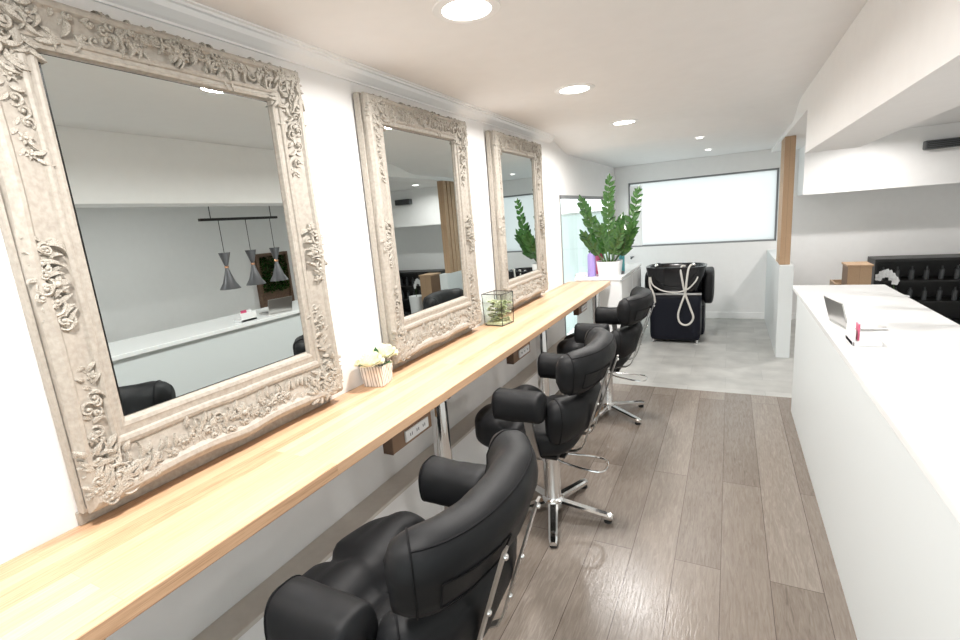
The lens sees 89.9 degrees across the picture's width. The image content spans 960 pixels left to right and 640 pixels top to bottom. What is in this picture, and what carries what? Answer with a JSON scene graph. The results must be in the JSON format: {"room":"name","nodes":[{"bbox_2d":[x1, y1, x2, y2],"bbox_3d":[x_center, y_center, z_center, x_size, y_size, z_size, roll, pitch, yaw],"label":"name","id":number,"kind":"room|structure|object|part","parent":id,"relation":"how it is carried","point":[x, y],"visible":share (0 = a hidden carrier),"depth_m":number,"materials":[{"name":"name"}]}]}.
{"room":"salon","nodes":[
{"label":"salon","id":0,"kind":"room"},
{"bbox_2d":[0,0,615,639],"bbox_3d":[-0.025,-0.232,3.360,0.120,2.307,8.900,1,13,27],"label":"wall","id":1,"kind":"structure","parent":0,"point":[38,504],"depth_m":1.98,"materials":[{"name":"white paint"}]},
{"bbox_2d":[0,0,342,525],"bbox_3d":[-0.854,-0.192,1.516,0.090,1.293,0.936,1,13,27],"label":"ornate mirror","id":2,"kind":"object","parent":1,"relation":"attached to","point":[160,227],"visible":1,"depth_m":1.37,"materials":[{"name":"whitewashed carved wood"},{"name":"mirror glass"}]},
{"bbox_2d":[39,54,305,414],"bbox_3d":[-0.863,-0.254,1.507,0.004,0.910,0.647,1,13,27],"label":"mirror glass","id":3,"kind":"object","parent":2,"relation":"attached to","point":[176,186],"depth_m":1.43,"materials":[{"name":"white"}]},
{"bbox_2d":[92,0,555,143],"bbox_3d":[-0.684,-1.015,1.835,0.066,0.062,6.000,1,13,27],"label":"trim","id":4,"kind":"structure","parent":1,"relation":"attached to","point":[189,15],"depth_m":1.81,"materials":[{"name":"white paint"}]},
{"bbox_2d":[192,336,565,639],"bbox_3d":[-0.457,0.839,2.303,0.127,0.018,6.220,1,13,27],"label":"trim","id":5,"kind":"structure","parent":1,"relation":"attached to","point":[234,623],"depth_m":2.01,"materials":[{"name":"paint"}]},
{"bbox_2d":[238,373,558,639],"bbox_3d":[-0.446,1.016,2.341,0.120,0.345,6.220,1,13,27],"label":"trim","id":6,"kind":"structure","parent":1,"relation":"attached to","point":[469,449],"depth_m":2.53,"materials":[{"name":"white paint"}]},
{"bbox_2d":[353,92,481,369],"bbox_3d":[-0.272,-0.469,2.636,0.090,1.293,0.936,1,13,27],"label":"ornate mirror","id":7,"kind":"object","parent":1,"relation":"attached to","point":[415,161],"visible":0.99,"depth_m":2.52,"materials":[{"name":"whitewashed carved wood"},{"name":"mirror glass"}]},
{"bbox_2d":[383,127,463,315],"bbox_3d":[-0.280,-0.531,2.627,0.004,0.910,0.647,1,13,27],"label":"mirror glass","id":8,"kind":"object","parent":7,"relation":"attached to","point":[421,166],"depth_m":2.59,"materials":[{"name":"white"}]},
{"bbox_2d":[485,130,547,315],"bbox_3d":[0.325,-0.753,3.785,0.090,1.293,0.936,1,13,27],"label":"ornate mirror","id":9,"kind":"object","parent":1,"relation":"attached to","point":[515,176],"visible":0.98,"depth_m":3.70,"materials":[{"name":"whitewashed carved wood"},{"name":"mirror glass"}]},
{"bbox_2d":[501,152,537,278],"bbox_3d":[0.317,-0.815,3.776,0.004,0.910,0.647,1,13,27],"label":"mirror glass","id":10,"kind":"object","parent":9,"relation":"attached to","point":[517,168],"depth_m":3.77,"materials":[{"name":"white"}]},
{"bbox_2d":[559,195,614,335],"bbox_3d":[1.401,-0.754,6.028,0.047,1.550,2.565,1,13,27],"label":"window","id":11,"kind":"structure","parent":1,"relation":"in","point":[560,196],"depth_m":5.02,"materials":[{"name":"grey"}]},
{"bbox_2d":[566,311,576,335],"bbox_3d":[1.006,0.020,5.436,0.058,0.215,0.414,1,13,27],"label":"vertical blind","id":12,"kind":"object","parent":11,"relation":"attached to","point":[571,320],"depth_m":5.49,"materials":[{"name":"white fabric"}]},
{"bbox_2d":[561,212,589,283],"bbox_3d":[1.103,-0.850,5.581,0.058,0.774,1.128,1,13,27],"label":"vertical blind","id":13,"kind":"object","parent":11,"relation":"attached to","point":[575,251],"depth_m":5.49,"materials":[{"name":"white fabric"}]},
{"bbox_3d":[1.299,-1.324,5.940,0.040,0.025,2.505,1,13,27],"label":"head rail","id":14,"kind":"part","parent":13,"relation":"part of","materials":[{"name":"white plastic"}]},
{"bbox_2d":[192,0,959,167],"bbox_3d":[2.073,-1.299,2.005,5.042,0.207,9.140,1,13,27],"label":"ceiling","id":15,"kind":"structure","parent":0,"point":[734,75],"depth_m":2.26,"materials":[{"name":"paint"}]},
{"bbox_2d":[432,0,499,22],"bbox_3d":[-0.046,-1.052,1.631,0.231,0.008,0.231,1,13,27],"label":"recessed light","id":16,"kind":"object","parent":15,"relation":"in","point":[451,11],"visible":1,"depth_m":1.63,"materials":[{"name":"white plastic"}]},
{"bbox_2d":[442,0,490,19],"bbox_3d":[-0.046,-1.053,1.630,0.169,0.004,0.169,1,13,27],"label":"diffuser","id":17,"kind":"object","parent":16,"relation":"attached to","point":[452,9],"depth_m":1.63,"materials":[{"name":"white plastic"}]},
{"bbox_2d":[554,83,594,94],"bbox_3d":[0.549,-1.339,2.796,0.231,0.008,0.231,1,13,27],"label":"recessed light","id":18,"kind":"object","parent":15,"relation":"in","point":[577,88],"visible":1,"depth_m":2.78,"materials":[{"name":"white plastic"}]},
{"bbox_2d":[560,86,588,93],"bbox_3d":[0.549,-1.340,2.795,0.169,0.004,0.169,1,13,27],"label":"diffuser","id":19,"kind":"object","parent":18,"relation":"attached to","point":[570,89],"depth_m":2.80,"materials":[{"name":"white plastic"}]},
{"bbox_2d":[610,119,637,125],"bbox_3d":[1.192,-1.635,3.982,0.231,0.008,0.231,1,13,27],"label":"recessed light","id":20,"kind":"object","parent":15,"relation":"in","point":[625,121],"visible":1,"depth_m":3.96,"materials":[{"name":"white plastic"}]},
{"bbox_2d":[614,121,633,124],"bbox_3d":[1.192,-1.636,3.982,0.169,0.004,0.169,1,13,27],"label":"diffuser","id":21,"kind":"object","parent":20,"relation":"attached to","point":[615,122],"depth_m":3.99,"materials":[{"name":"white plastic"}]},
{"bbox_2d":[482,317,856,639],"bbox_3d":[2.257,0.999,2.478,5.042,0.100,9.140,1,13,27],"label":"floor","id":22,"kind":"structure","parent":0,"point":[717,531],"depth_m":2.48,"materials":[{"name":"grey-brown wood planks"},{"name":"pale grey tile"}]},
{"bbox_2d":[0,281,609,639],"bbox_3d":[-0.258,0.716,2.336,0.440,0.902,6.310,1,13,27],"label":"wooden counter","id":23,"kind":"object","parent":22,"relation":"on","point":[92,579],"visible":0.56,"depth_m":1.34,"materials":[{"name":"brown wood"}]},
{"bbox_2d":[353,344,397,386],"bbox_3d":[-0.470,0.209,2.202,0.158,0.175,0.262,-1,12,15],"label":"arrangement","id":24,"kind":"object","parent":23,"relation":"on","point":[376,371],"visible":1,"depth_m":2.16,"materials":[{"name":"white plant"}]},
{"bbox_2d":[383,412,431,454],"bbox_3d":[-0.288,0.433,1.944,0.055,0.106,0.275,1,13,27],"label":"box","id":25,"kind":"object","parent":23,"relation":"attached to","point":[392,446],"visible":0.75,"depth_m":1.90,"materials":[{"name":"brown wood"}]},
{"bbox_3d":[-0.256,0.443,1.956,0.008,0.045,0.160,1,13,27],"label":"socket plate","id":26,"kind":"part","parent":25,"relation":"part of","materials":[{"name":"white plastic"}]},
{"bbox_3d":[-0.155,0.754,2.211,0.120,0.862,0.120,1,13,27],"label":"post","id":27,"kind":"part","parent":23,"relation":"part of","materials":[{"name":"silver metal"}]},
{"bbox_2d":[481,290,513,326],"bbox_3d":[0.125,-0.081,3.273,0.159,0.218,0.157,4,14,35],"label":"glass terrarium","id":28,"kind":"object","parent":23,"relation":"on","point":[495,320],"visible":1,"depth_m":3.26,"materials":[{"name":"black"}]},
{"bbox_2d":[506,342,529,363],"bbox_3d":[0.242,0.181,2.962,0.055,0.106,0.275,1,13,27],"label":"box","id":29,"kind":"object","parent":23,"relation":"attached to","point":[520,353],"visible":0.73,"depth_m":2.91,"materials":[{"name":"brown wood"}]},
{"bbox_3d":[0.273,0.191,2.975,0.008,0.045,0.160,1,13,27],"label":"socket plate","id":30,"kind":"part","parent":29,"relation":"part of","materials":[{"name":"white plastic"}]},
{"bbox_3d":[0.447,0.468,3.368,0.120,0.862,0.120,1,13,27],"label":"post","id":31,"kind":"part","parent":23,"relation":"part of","materials":[{"name":"silver metal"}]},
{"bbox_2d":[573,302,586,314],"bbox_3d":[0.877,-0.121,4.184,0.055,0.106,0.275,1,13,27],"label":"box","id":32,"kind":"object","parent":23,"relation":"attached to","point":[583,307],"visible":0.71,"depth_m":4.12,"materials":[{"name":"brown wood"}]},
{"bbox_3d":[0.908,-0.111,4.197,0.008,0.045,0.160,1,13,27],"label":"socket plate","id":33,"kind":"part","parent":32,"relation":"part of","materials":[{"name":"white plastic"}]},
{"bbox_3d":[1.140,0.138,4.703,0.120,0.862,0.120,1,13,27],"label":"post","id":34,"kind":"part","parent":23,"relation":"part of","materials":[{"name":"silver metal"}]},
{"bbox_2d":[264,428,540,639],"bbox_3d":[-0.178,0.852,1.396,0.729,1.002,0.771,1,13,27],"label":"salon chair","id":35,"kind":"object","parent":22,"relation":"on","point":[401,575],"visible":1,"depth_m":1.08,"materials":[{"name":"black leather"}]},
{"bbox_3d":[-0.360,0.689,1.088,0.258,0.147,0.136,1,13,27],"label":"armrest","id":36,"kind":"part","parent":35,"relation":"part of","materials":[{"name":"black leather"}]},
{"bbox_3d":[-0.256,0.811,1.424,0.549,0.219,0.570,1,13,27],"label":"seat","id":37,"kind":"part","parent":35,"relation":"part of","materials":[{"name":"black leather"}]},
{"bbox_2d":[376,537,516,639],"bbox_3d":[-0.035,0.726,1.291,0.202,0.246,0.602,1,13,27],"label":"cushion","id":38,"kind":"object","parent":35,"relation":"on","point":[464,619],"depth_m":1.11,"materials":[{"name":"black leather"}]},
{"bbox_3d":[-0.078,0.554,1.629,0.258,0.149,0.139,1,13,27],"label":"armrest","id":39,"kind":"part","parent":35,"relation":"part of","materials":[{"name":"black leather"}]},
{"bbox_2d":[383,430,537,617],"bbox_3d":[0.017,0.478,1.202,0.214,0.225,0.619,1,13,27],"label":"cushion","id":40,"kind":"object","parent":35,"relation":"on","point":[431,564],"depth_m":1.01,"materials":[{"name":"black leather"}]},
{"bbox_3d":[-0.004,0.544,1.042,0.046,0.081,0.212,6,16,42],"label":"stitched panel","id":41,"kind":"part","parent":35,"relation":"part of","materials":[{"name":"black leather"}]},
{"bbox_2d":[475,327,618,548],"bbox_3d":[0.366,0.567,2.571,0.729,1.002,0.771,1,13,27],"label":"salon chair","id":42,"kind":"object","parent":22,"relation":"on","point":[553,424],"visible":0.97,"depth_m":2.29,"materials":[{"name":"black leather"}]},
{"bbox_3d":[0.184,0.403,2.264,0.258,0.147,0.136,1,13,27],"label":"armrest","id":43,"kind":"part","parent":42,"relation":"part of","materials":[{"name":"black leather"}]},
{"bbox_3d":[0.306,0.651,2.621,0.400,0.037,0.380,1,13,27],"label":"seat plate","id":44,"kind":"part","parent":42,"relation":"part of","materials":[{"name":"silver metal"}]},
{"bbox_3d":[0.287,0.526,2.600,0.549,0.219,0.570,1,13,27],"label":"seat","id":45,"kind":"part","parent":42,"relation":"part of","materials":[{"name":"black leather"}]},
{"bbox_3d":[0.231,1.025,2.633,0.295,0.060,0.054,-6,12,-8],"label":"leg","id":46,"kind":"part","parent":42,"relation":"part of","materials":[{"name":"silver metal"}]},
{"bbox_3d":[0.325,0.980,2.813,0.054,0.060,0.295,-10,13,-26],"label":"leg","id":47,"kind":"part","parent":42,"relation":"part of","materials":[{"name":"silver metal"}]},
{"bbox_3d":[0.465,0.269,2.805,0.258,0.149,0.139,1,13,27],"label":"armrest","id":48,"kind":"part","parent":42,"relation":"part of","materials":[{"name":"black leather"}]},
{"bbox_3d":[0.378,1.043,2.486,0.054,0.060,0.295,-3,12,10],"label":"leg","id":49,"kind":"part","parent":42,"relation":"part of","materials":[{"name":"silver metal"}]},
{"bbox_2d":[545,382,601,444],"bbox_3d":[0.508,0.441,2.466,0.202,0.246,0.602,1,13,27],"label":"cushion","id":50,"kind":"object","parent":42,"relation":"on","point":[567,417],"depth_m":2.26,"materials":[{"name":"black leather"}]},
{"bbox_3d":[0.530,0.971,2.779,0.054,0.060,0.295,7,16,45],"label":"leg","id":51,"kind":"part","parent":42,"relation":"part of","materials":[{"name":"silver metal"}]},
{"bbox_3d":[0.542,0.738,2.551,0.275,0.051,0.166,1,13,27],"label":"pump lever","id":52,"kind":"part","parent":42,"relation":"part of","materials":[{"name":"silver metal"}]},
{"bbox_2d":[555,327,615,394],"bbox_3d":[0.560,0.193,2.378,0.214,0.225,0.619,1,13,27],"label":"cushion","id":53,"kind":"object","parent":42,"relation":"on","point":[577,371],"depth_m":2.17,"materials":[{"name":"black leather"}]},
{"bbox_3d":[0.563,1.010,2.576,0.295,0.060,0.054,1,13,27],"label":"leg","id":54,"kind":"part","parent":42,"relation":"part of","materials":[{"name":"silver metal"}]},
{"bbox_3d":[0.540,0.259,2.218,0.046,0.081,0.212,6,16,42],"label":"stitched panel","id":55,"kind":"part","parent":42,"relation":"part of","materials":[{"name":"black leather"}]},
{"bbox_2d":[557,286,654,426],"bbox_3d":[0.997,0.262,3.807,0.729,1.002,0.771,1,13,27],"label":"salon chair","id":56,"kind":"object","parent":22,"relation":"on","point":[633,309],"visible":0.73,"depth_m":3.56,"materials":[{"name":"black leather"}]},
{"bbox_3d":[0.814,0.099,3.499,0.258,0.147,0.136,1,13,27],"label":"armrest","id":57,"kind":"part","parent":56,"relation":"part of","materials":[{"name":"black leather"}]},
{"bbox_3d":[0.918,0.221,3.835,0.549,0.219,0.570,1,13,27],"label":"seat","id":58,"kind":"part","parent":56,"relation":"part of","materials":[{"name":"black leather"}]},
{"bbox_3d":[0.923,0.737,3.761,0.054,0.060,0.295,5,15,40],"label":"leg","id":59,"kind":"part","parent":56,"relation":"part of","materials":[{"name":"silver metal"}]},
{"bbox_3d":[1.096,-0.036,4.040,0.258,0.149,0.139,1,13,27],"label":"armrest","id":60,"kind":"part","parent":56,"relation":"part of","materials":[{"name":"black leather"}]},
{"bbox_3d":[0.937,0.346,3.857,0.400,0.037,0.380,1,13,27],"label":"seat plate","id":61,"kind":"part","parent":56,"relation":"part of","materials":[{"name":"silver metal"}]},
{"bbox_3d":[1.130,0.724,3.744,0.054,0.060,0.295,-12,13,-31],"label":"leg","id":62,"kind":"part","parent":56,"relation":"part of","materials":[{"name":"silver metal"}]},
{"bbox_2d":[611,322,642,358],"bbox_3d":[1.139,0.136,3.701,0.202,0.246,0.602,1,13,27],"label":"cushion","id":63,"kind":"object","parent":56,"relation":"on","point":[627,338],"depth_m":3.50,"materials":[{"name":"black leather"}]},
{"bbox_3d":[1.173,0.433,3.786,0.275,0.051,0.166,1,13,27],"label":"pump lever","id":64,"kind":"part","parent":56,"relation":"part of","materials":[{"name":"silver metal"}]},
{"bbox_3d":[1.208,0.679,3.932,0.295,0.060,0.054,-7,12,-13],"label":"leg","id":65,"kind":"part","parent":56,"relation":"part of","materials":[{"name":"silver metal"}]},
{"bbox_2d":[617,287,653,324],"bbox_3d":[1.191,-0.112,3.613,0.214,0.225,0.619,1,13,27],"label":"cushion","id":66,"kind":"object","parent":56,"relation":"on","point":[631,310],"depth_m":3.40,"materials":[{"name":"black leather"}]},
{"bbox_2d":[574,263,641,331],"bbox_3d":[1.531,-0.115,5.600,0.485,0.935,1.265,1,13,27],"label":"base cabinet","id":67,"kind":"object","parent":22,"relation":"on","point":[620,287],"visible":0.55,"depth_m":5.03,"materials":[{"name":"white laminate"}]},
{"bbox_2d":[575,272,587,277],"bbox_3d":[1.091,-0.478,5.119,0.115,0.035,0.160,1,13,27],"label":"tray","id":68,"kind":"object","parent":67,"relation":"on","point":[579,275],"visible":0.86,"depth_m":5.06,"materials":[{"name":"white plastic"}]},
{"bbox_2d":[587,250,595,276],"bbox_3d":[1.178,-0.599,5.078,0.084,0.275,0.084,1,13,27],"label":"bottle","id":69,"kind":"object","parent":67,"relation":"on","point":[591,260],"visible":0.91,"depth_m":5.05,"materials":[{"name":"purple plastic"}]},
{"bbox_2d":[595,253,602,273],"bbox_3d":[1.295,-0.639,5.238,0.096,0.270,0.096,1,13,27],"label":"bottle","id":70,"kind":"object","parent":67,"relation":"on","point":[596,257],"visible":0.07,"depth_m":5.20,"materials":[{"name":"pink plastic"}]},
{"bbox_2d":[577,173,642,276],"bbox_3d":[1.349,-0.978,4.965,0.645,1.034,0.352,1,13,27],"label":"potted plant","id":71,"kind":"object","parent":67,"relation":"on","point":[618,241],"visible":1,"depth_m":4.91,"materials":[{"name":"green plant"}]},
{"bbox_3d":[1.188,-0.911,4.991,0.233,0.648,0.059,1,13,27],"label":"stem","id":72,"kind":"part","parent":71,"relation":"part of","materials":[{"name":"green plant"}]},
{"bbox_3d":[1.285,-0.775,4.975,0.095,0.370,0.020,1,13,27],"label":"stem","id":73,"kind":"part","parent":71,"relation":"part of","materials":[{"name":"green plant"}]},
{"bbox_3d":[1.316,-1.001,4.915,0.022,0.829,0.037,-5,12,-1],"label":"stem","id":74,"kind":"part","parent":71,"relation":"part of","materials":[{"name":"green plant"}]},
{"bbox_3d":[1.354,-0.540,5.019,0.254,0.156,0.254,1,13,27],"label":"pot","id":75,"kind":"part","parent":71,"relation":"part of","materials":[{"name":"white ceramic"}]},
{"bbox_3d":[1.375,-0.738,4.878,0.122,0.326,0.086,1,13,27],"label":"stem","id":76,"kind":"part","parent":71,"relation":"part of","materials":[{"name":"green plant"}]},
{"bbox_2d":[619,255,624,271],"bbox_3d":[1.541,-0.638,5.226,0.060,0.235,0.060,1,13,27],"label":"bottle","id":77,"kind":"object","parent":67,"relation":"on","point":[620,256],"visible":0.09,"depth_m":5.20,"materials":[{"name":"teal plastic"}]},
{"bbox_3d":[1.597,-0.061,5.224,0.016,0.810,0.610,1,13,27],"label":"door","id":78,"kind":"part","parent":67,"relation":"part of","materials":[{"name":"white laminate"}]},
{"bbox_3d":[1.876,-0.194,5.762,0.016,0.810,0.610,1,13,27],"label":"door","id":79,"kind":"part","parent":67,"relation":"part of","materials":[{"name":"white laminate"}]},
{"bbox_2d":[645,262,714,343],"bbox_3d":[2.476,-0.280,5.974,0.770,0.958,1.014,1,13,27],"label":"chair","id":80,"kind":"object","parent":22,"relation":"on","point":[681,292],"visible":0.94,"depth_m":5.61,"materials":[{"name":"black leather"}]},
{"bbox_3d":[2.192,-0.445,6.135,0.110,0.400,0.600,1,13,27],"label":"armrest","id":81,"kind":"part","parent":80,"relation":"part of","materials":[{"name":"black leather"}]},
{"bbox_2d":[654,263,695,267],"bbox_3d":[2.264,-0.643,5.582,0.448,0.058,0.118,1,13,27],"label":"tap","id":82,"kind":"object","parent":80,"relation":"on","point":[693,264],"depth_m":5.47,"materials":[{"name":"silver metal"}]},
{"bbox_3d":[2.334,-0.500,5.725,0.670,0.310,0.500,1,13,27],"label":"bowl","id":83,"kind":"part","parent":80,"relation":"part of","materials":[{"name":"black ceramic"}]},
{"bbox_3d":[2.498,-0.464,5.960,0.520,0.440,0.120,1,13,27],"label":"backrest","id":84,"kind":"part","parent":80,"relation":"part of","materials":[{"name":"black leather"}]},
{"bbox_3d":[2.625,-0.038,6.207,0.500,0.350,0.440,1,13,27],"label":"seat","id":85,"kind":"part","parent":80,"relation":"part of","materials":[{"name":"black leather"}]},
{"bbox_3d":[2.779,-0.430,5.834,0.110,0.400,0.600,1,13,27],"label":"armrest","id":86,"kind":"part","parent":80,"relation":"part of","materials":[{"name":"black leather"}]},
{"bbox_2d":[829,279,841,284],"bbox_3d":[4.177,-0.140,5.502,0.280,0.610,0.300,1,13,27],"label":"crate","id":87,"kind":"object","parent":22,"relation":"on","point":[832,282],"visible":0.06,"depth_m":5.57,"materials":[{"name":"brown wood"}]},
{"bbox_2d":[841,261,873,284],"bbox_3d":[3.983,-0.174,5.121,0.220,0.860,0.300,1,13,27],"label":"plinth","id":88,"kind":"object","parent":22,"relation":"on","point":[853,273],"visible":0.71,"depth_m":4.95,"materials":[{"name":"brown wood"}]},
{"bbox_2d":[875,269,909,297],"bbox_3d":[4.298,-0.152,5.055,0.318,0.793,0.240,1,13,27],"label":"potted orchid","id":89,"kind":"object","parent":22,"relation":"on","point":[888,273],"visible":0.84,"depth_m":4.96,"materials":[{"name":"white plant"}]},
{"bbox_2d":[867,254,959,324],"bbox_3d":[5.231,-0.328,5.508,1.240,0.810,0.360,1,13,27],"label":"shelf","id":90,"kind":"object","parent":22,"relation":"on","point":[948,308],"visible":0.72,"depth_m":5.61,"materials":[{"name":"black metal"}]},
{"bbox_3d":[4.690,-0.328,5.789,0.020,0.780,0.360,1,13,27],"label":"panel","id":91,"kind":"part","parent":90,"relation":"part of","materials":[{"name":"black metal"}]},
{"bbox_2d":[894,267,899,277],"bbox_3d":[4.830,-0.543,5.571,0.048,0.150,0.047,1,13,27],"label":"bottle","id":92,"kind":"object","parent":90,"relation":"on","point":[897,271],"visible":0.65,"depth_m":5.55,"materials":[{"name":"grey plastic"}]},
{"bbox_2d":[907,287,911,298],"bbox_3d":[4.965,-0.305,5.559,0.048,0.150,0.047,1,13,27],"label":"bottle","id":93,"kind":"object","parent":90,"relation":"on","point":[909,291],"visible":0.63,"depth_m":5.54,"materials":[{"name":"grey plastic"}]},
{"bbox_2d":[908,266,914,279],"bbox_3d":[4.946,-0.540,5.511,0.048,0.150,0.047,1,13,27],"label":"bottle","id":94,"kind":"object","parent":90,"relation":"on","point":[911,271],"visible":1,"depth_m":5.50,"materials":[{"name":"grey plastic"}]},
{"bbox_2d":[921,287,926,299],"bbox_3d":[5.080,-0.302,5.500,0.048,0.150,0.047,1,13,27],"label":"bottle","id":95,"kind":"object","parent":90,"relation":"on","point":[924,291],"visible":1,"depth_m":5.49,"materials":[{"name":"grey plastic"}]},
{"bbox_2d":[923,266,929,278],"bbox_3d":[5.061,-0.537,5.452,0.048,0.150,0.047,1,13,27],"label":"bottle","id":96,"kind":"object","parent":90,"relation":"on","point":[926,270],"visible":1,"depth_m":5.44,"materials":[{"name":"grey plastic"}]},
{"bbox_2d":[936,287,942,299],"bbox_3d":[5.196,-0.299,5.441,0.048,0.150,0.047,1,13,27],"label":"bottle","id":97,"kind":"object","parent":90,"relation":"on","point":[939,291],"visible":1,"depth_m":5.43,"materials":[{"name":"grey plastic"}]},
{"bbox_2d":[938,266,944,278],"bbox_3d":[5.177,-0.534,5.393,0.048,0.150,0.047,1,13,27],"label":"bottle","id":98,"kind":"object","parent":90,"relation":"on","point":[941,270],"visible":1,"depth_m":5.38,"materials":[{"name":"grey plastic"}]},
{"bbox_2d":[951,287,957,299],"bbox_3d":[5.311,-0.296,5.381,0.048,0.150,0.047,1,13,27],"label":"bottle","id":99,"kind":"object","parent":90,"relation":"on","point":[954,291],"visible":1,"depth_m":5.37,"materials":[{"name":"grey plastic"}]},
{"bbox_2d":[954,265,959,278],"bbox_3d":[5.293,-0.531,5.333,0.048,0.150,0.047,1,13,27],"label":"bottle","id":100,"kind":"object","parent":90,"relation":"on","point":[957,270],"visible":1,"depth_m":5.32,"materials":[{"name":"grey plastic"}]},
{"bbox_2d":[764,249,793,357],"bbox_3d":[3.459,-0.271,5.606,0.120,0.935,1.850,1,13,27],"label":"wall","id":101,"kind":"structure","parent":0,"point":[779,278],"depth_m":4.88,"materials":[{"name":"white paint"}]},
{"bbox_2d":[776,135,795,264],"bbox_3d":[3.084,-1.191,4.853,0.090,1.223,0.380,1,13,27],"label":"column","id":102,"kind":"structure","parent":101,"relation":"on","point":[788,146],"depth_m":4.71,"materials":[{"name":"brown wood"}]},
{"bbox_2d":[614,149,959,312],"bbox_3d":[4.195,-1.143,6.145,5.042,2.307,0.120,1,13,27],"label":"wall","id":103,"kind":"structure","parent":0,"point":[829,230],"depth_m":6.09,"materials":[{"name":"white paint"}]},
{"bbox_2d":[628,168,778,246],"bbox_3d":[3.022,-1.513,6.648,1.865,0.920,0.055,1,13,27],"label":"window","id":104,"kind":"structure","parent":103,"relation":"in","point":[733,207],"depth_m":6.59,"materials":[{"name":"grey glass"}]},
{"bbox_2d":[646,312,795,319],"bbox_3d":[4.251,-0.046,6.309,4.802,0.090,0.015,1,13,27],"label":"baseboard","id":105,"kind":"structure","parent":103,"relation":"attached to","point":[732,315],"depth_m":6.65,"materials":[{"name":"white"}]},
{"bbox_2d":[771,0,959,152],"bbox_3d":[1.824,-1.101,2.183,0.300,0.427,8.900,1,13,27],"label":"beam","id":106,"kind":"structure","parent":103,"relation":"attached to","point":[896,67],"depth_m":1.75,"materials":[{"name":"white paint"}]},
{"bbox_2d":[797,122,959,195],"bbox_3d":[4.987,-1.774,5.190,2.550,0.600,0.550,1,13,27],"label":"beam","id":107,"kind":"structure","parent":103,"relation":"attached to","point":[898,159],"depth_m":5.20,"materials":[{"name":"white paint"}]},
{"bbox_2d":[922,137,959,149],"bbox_3d":[4.749,-1.810,4.933,0.300,0.090,0.093,1,13,27],"label":"wall heater","id":108,"kind":"object","parent":103,"relation":"attached to","point":[947,142],"visible":1,"depth_m":4.91,"materials":[{"name":"grey plastic"}]},
{"bbox_2d":[927,138,959,147],"bbox_3d":[4.729,-1.799,4.895,0.270,0.062,0.005,1,13,27],"label":"grille","id":109,"kind":"object","parent":108,"relation":"attached to","point":[947,142],"depth_m":4.90,"materials":[{"name":"black metal"}]},
{"bbox_2d":[791,296,959,639],"bbox_3d":[1.623,0.603,2.075,0.120,0.935,3.400,1,13,27],"label":"reception counter","id":110,"kind":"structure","parent":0,"point":[894,542],"depth_m":1.63,"materials":[{"name":"white paint"}]},
{"bbox_2d":[793,284,959,523],"bbox_3d":[1.741,0.136,1.898,0.530,0.030,3.440,1,13,27],"label":"countertop","id":111,"kind":"structure","parent":110,"relation":"on","point":[913,380],"depth_m":1.73,"materials":[{"name":"white laminate"}]},
{"bbox_2d":[824,296,887,330],"bbox_3d":[1.803,-0.038,2.316,0.190,0.131,0.220,-1,12,17],"label":"laptop","id":112,"kind":"object","parent":111,"relation":"on","point":[835,309],"visible":0.77,"depth_m":2.31,"materials":[{"name":"silver metal"}]},
{"bbox_2d":[845,320,882,346],"bbox_3d":[1.635,0.052,2.048,0.100,0.090,0.140,1,13,27],"label":"card holder","id":113,"kind":"object","parent":111,"relation":"on","point":[853,335],"visible":1,"depth_m":2.02,"materials":[{"name":"white plastic"}]}
]}

